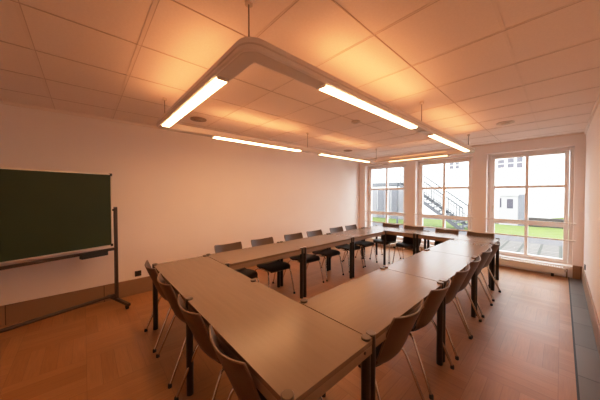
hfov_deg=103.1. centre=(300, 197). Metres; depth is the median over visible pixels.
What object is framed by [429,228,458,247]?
chair
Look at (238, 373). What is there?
chair
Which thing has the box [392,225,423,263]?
chair
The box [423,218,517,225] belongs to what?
ground
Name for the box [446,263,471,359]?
chair
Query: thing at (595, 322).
baseboard
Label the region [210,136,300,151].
diffuser
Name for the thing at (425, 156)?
diffuser
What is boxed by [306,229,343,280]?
chair
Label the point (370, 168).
window
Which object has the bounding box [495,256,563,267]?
grille
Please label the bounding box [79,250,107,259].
chalk tray
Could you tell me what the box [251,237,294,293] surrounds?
chair
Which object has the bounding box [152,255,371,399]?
conference table
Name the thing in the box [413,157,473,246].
window
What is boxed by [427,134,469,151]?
diffuser
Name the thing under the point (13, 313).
baseboard
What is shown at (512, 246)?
paving
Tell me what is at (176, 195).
wall
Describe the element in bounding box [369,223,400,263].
chair
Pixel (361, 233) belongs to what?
conference table
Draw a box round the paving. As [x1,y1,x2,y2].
[399,236,562,258]
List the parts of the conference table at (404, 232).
leg, leg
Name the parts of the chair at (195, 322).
leg, backrest, leg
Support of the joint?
on the floor
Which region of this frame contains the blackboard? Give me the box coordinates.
[0,167,130,332]
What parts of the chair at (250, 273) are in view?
backrest, seat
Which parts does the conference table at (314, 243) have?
leg, leg, leg, leg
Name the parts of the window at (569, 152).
guard rail, guard rail, sill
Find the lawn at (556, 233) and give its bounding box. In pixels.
[372,217,568,238]
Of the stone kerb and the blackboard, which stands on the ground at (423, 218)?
the stone kerb
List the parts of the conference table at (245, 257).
leg, leg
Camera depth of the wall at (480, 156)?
5.33 m
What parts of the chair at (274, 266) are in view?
backrest, seat, leg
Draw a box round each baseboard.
[0,243,349,326]
[405,248,581,279]
[582,267,599,357]
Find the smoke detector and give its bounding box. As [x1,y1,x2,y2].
[351,120,359,123]
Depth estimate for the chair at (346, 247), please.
5.03 m
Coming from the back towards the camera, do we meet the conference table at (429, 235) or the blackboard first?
the conference table at (429, 235)
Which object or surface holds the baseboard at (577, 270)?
attached to the wall at (480, 156)
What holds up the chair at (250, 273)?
on the floor
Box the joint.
[568,277,579,399]
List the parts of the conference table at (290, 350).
leg, leg, leg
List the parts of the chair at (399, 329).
leg, seat, backrest, leg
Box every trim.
[0,100,158,128]
[369,132,583,158]
[584,91,599,134]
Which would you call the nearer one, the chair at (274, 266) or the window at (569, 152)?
the chair at (274, 266)
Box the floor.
[0,245,576,399]
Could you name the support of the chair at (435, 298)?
on the floor
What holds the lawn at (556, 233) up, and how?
on the ground at (423, 218)
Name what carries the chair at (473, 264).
on the floor
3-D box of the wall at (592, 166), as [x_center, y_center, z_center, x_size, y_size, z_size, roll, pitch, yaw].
[2.082,0.157,1.393,8.850,2.740,0.200,-1,1,-42]
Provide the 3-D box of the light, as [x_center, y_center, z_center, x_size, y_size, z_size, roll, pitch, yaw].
[0.774,-0.975,3.550,4.737,0.353,2.087,-1,1,-42]
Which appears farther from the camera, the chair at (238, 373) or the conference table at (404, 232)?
the conference table at (404, 232)
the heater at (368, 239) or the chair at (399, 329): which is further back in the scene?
the heater at (368, 239)
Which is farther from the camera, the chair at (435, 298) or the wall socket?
the wall socket
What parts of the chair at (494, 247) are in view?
leg, backrest, leg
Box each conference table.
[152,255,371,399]
[206,242,303,298]
[280,233,352,296]
[299,267,443,399]
[329,227,385,277]
[363,225,426,258]
[383,249,475,361]
[416,230,499,287]
[426,238,494,315]
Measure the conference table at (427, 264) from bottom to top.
0.753 m
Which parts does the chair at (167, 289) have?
leg, backrest, leg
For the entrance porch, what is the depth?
12.71 m
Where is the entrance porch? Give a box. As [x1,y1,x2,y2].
[498,193,524,225]
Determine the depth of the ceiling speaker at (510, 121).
3.62 m
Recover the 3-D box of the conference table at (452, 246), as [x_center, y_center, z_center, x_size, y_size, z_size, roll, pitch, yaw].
[2.458,1.109,3.637,1.227,0.753,0.621,-1,1,-42]
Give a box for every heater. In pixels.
[365,238,398,247]
[495,256,567,277]
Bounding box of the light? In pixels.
[156,0,474,162]
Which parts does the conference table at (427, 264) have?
leg, leg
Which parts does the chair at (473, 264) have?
leg, backrest, leg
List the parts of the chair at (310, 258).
backrest, seat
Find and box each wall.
[0,104,358,305]
[359,134,585,277]
[583,102,599,321]
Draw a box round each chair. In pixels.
[144,260,171,352]
[156,272,185,388]
[174,294,228,399]
[209,325,321,399]
[214,241,258,281]
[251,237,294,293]
[283,233,323,282]
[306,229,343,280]
[322,298,424,399]
[330,226,363,267]
[343,224,377,266]
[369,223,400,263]
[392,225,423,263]
[409,277,453,399]
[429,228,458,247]
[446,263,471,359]
[455,255,481,338]
[467,231,494,286]
[468,247,492,317]
[480,241,500,301]
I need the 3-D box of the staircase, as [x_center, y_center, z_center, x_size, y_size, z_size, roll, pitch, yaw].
[5.648,-0.209,13.354,1.650,3.285,6.514,-1,1,-42]
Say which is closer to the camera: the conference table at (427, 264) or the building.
the conference table at (427, 264)
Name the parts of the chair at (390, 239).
seat, backrest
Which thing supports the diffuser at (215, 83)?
attached to the light
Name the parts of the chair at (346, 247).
backrest, seat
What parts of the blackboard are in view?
writing panel, board frame, post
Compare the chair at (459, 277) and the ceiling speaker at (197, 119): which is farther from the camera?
the ceiling speaker at (197, 119)
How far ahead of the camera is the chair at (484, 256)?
3.10 m
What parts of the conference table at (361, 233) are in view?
leg, leg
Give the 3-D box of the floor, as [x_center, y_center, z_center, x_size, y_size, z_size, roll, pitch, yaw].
[0.304,1.568,3.369,8.850,0.150,4.735,-1,1,-42]
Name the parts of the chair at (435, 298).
leg, backrest, leg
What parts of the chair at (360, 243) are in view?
backrest, seat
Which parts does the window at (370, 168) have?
guard rail, guard rail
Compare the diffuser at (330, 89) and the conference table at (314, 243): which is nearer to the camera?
the diffuser at (330, 89)
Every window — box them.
[363,163,405,241]
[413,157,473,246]
[484,147,575,267]
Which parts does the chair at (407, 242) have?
seat, backrest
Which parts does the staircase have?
landing railing, railing, railing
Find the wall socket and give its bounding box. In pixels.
[135,270,140,276]
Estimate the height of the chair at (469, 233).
0.816 m
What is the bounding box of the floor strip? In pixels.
[569,277,599,399]
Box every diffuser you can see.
[162,76,228,127]
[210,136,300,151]
[316,84,417,128]
[317,154,368,162]
[388,155,449,161]
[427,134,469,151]
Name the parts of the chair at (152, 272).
leg, backrest, leg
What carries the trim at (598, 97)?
attached to the wall at (592, 166)
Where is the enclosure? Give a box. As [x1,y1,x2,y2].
[372,190,403,218]
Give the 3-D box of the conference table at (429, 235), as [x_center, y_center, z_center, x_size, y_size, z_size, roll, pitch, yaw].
[2.927,1.093,4.514,0.621,0.753,1.227,-1,1,-42]
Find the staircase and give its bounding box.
[372,167,467,231]
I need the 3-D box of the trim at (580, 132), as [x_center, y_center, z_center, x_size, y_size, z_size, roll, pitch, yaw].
[3.473,-1.183,5.948,0.020,0.030,4.687,-1,1,-42]
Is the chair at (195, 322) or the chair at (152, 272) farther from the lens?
the chair at (152, 272)
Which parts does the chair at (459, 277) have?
leg, backrest, leg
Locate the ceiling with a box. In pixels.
[0,0,599,157]
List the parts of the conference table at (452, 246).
leg, leg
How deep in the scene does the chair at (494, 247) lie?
3.54 m
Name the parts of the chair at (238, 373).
leg, backrest, seat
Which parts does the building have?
pane, pane, pane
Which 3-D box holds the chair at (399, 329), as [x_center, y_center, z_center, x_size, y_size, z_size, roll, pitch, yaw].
[0.543,1.114,1.756,0.502,0.816,0.616,-1,1,-41]
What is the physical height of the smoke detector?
0.036 m
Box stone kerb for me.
[528,217,568,228]
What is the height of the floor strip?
0.150 m
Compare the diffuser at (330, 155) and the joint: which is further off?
the diffuser at (330, 155)
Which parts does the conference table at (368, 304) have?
leg, leg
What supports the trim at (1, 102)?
attached to the wall at (176, 195)
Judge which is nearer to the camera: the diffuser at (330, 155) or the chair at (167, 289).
the chair at (167, 289)
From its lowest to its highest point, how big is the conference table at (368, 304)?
0.753 m
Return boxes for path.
[372,222,562,245]
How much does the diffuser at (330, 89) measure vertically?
0.011 m
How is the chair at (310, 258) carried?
on the floor
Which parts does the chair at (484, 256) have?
leg, backrest, leg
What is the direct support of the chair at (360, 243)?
on the floor
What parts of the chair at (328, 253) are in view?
backrest, seat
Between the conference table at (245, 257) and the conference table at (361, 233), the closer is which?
the conference table at (245, 257)
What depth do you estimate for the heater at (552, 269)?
4.62 m
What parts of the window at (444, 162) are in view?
guard rail, guard rail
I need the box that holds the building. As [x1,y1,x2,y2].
[372,154,569,218]
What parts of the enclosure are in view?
panel, panel, panel, panel, panel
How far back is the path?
8.78 m
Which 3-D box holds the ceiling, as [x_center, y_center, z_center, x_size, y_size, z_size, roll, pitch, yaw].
[0.390,-1.191,3.147,8.350,0.104,4.707,-1,1,-42]
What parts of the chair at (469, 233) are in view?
backrest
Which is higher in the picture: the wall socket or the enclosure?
the enclosure
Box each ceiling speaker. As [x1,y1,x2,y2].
[190,117,206,121]
[496,120,514,124]
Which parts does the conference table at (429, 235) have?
leg, leg, leg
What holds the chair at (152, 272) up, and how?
on the floor

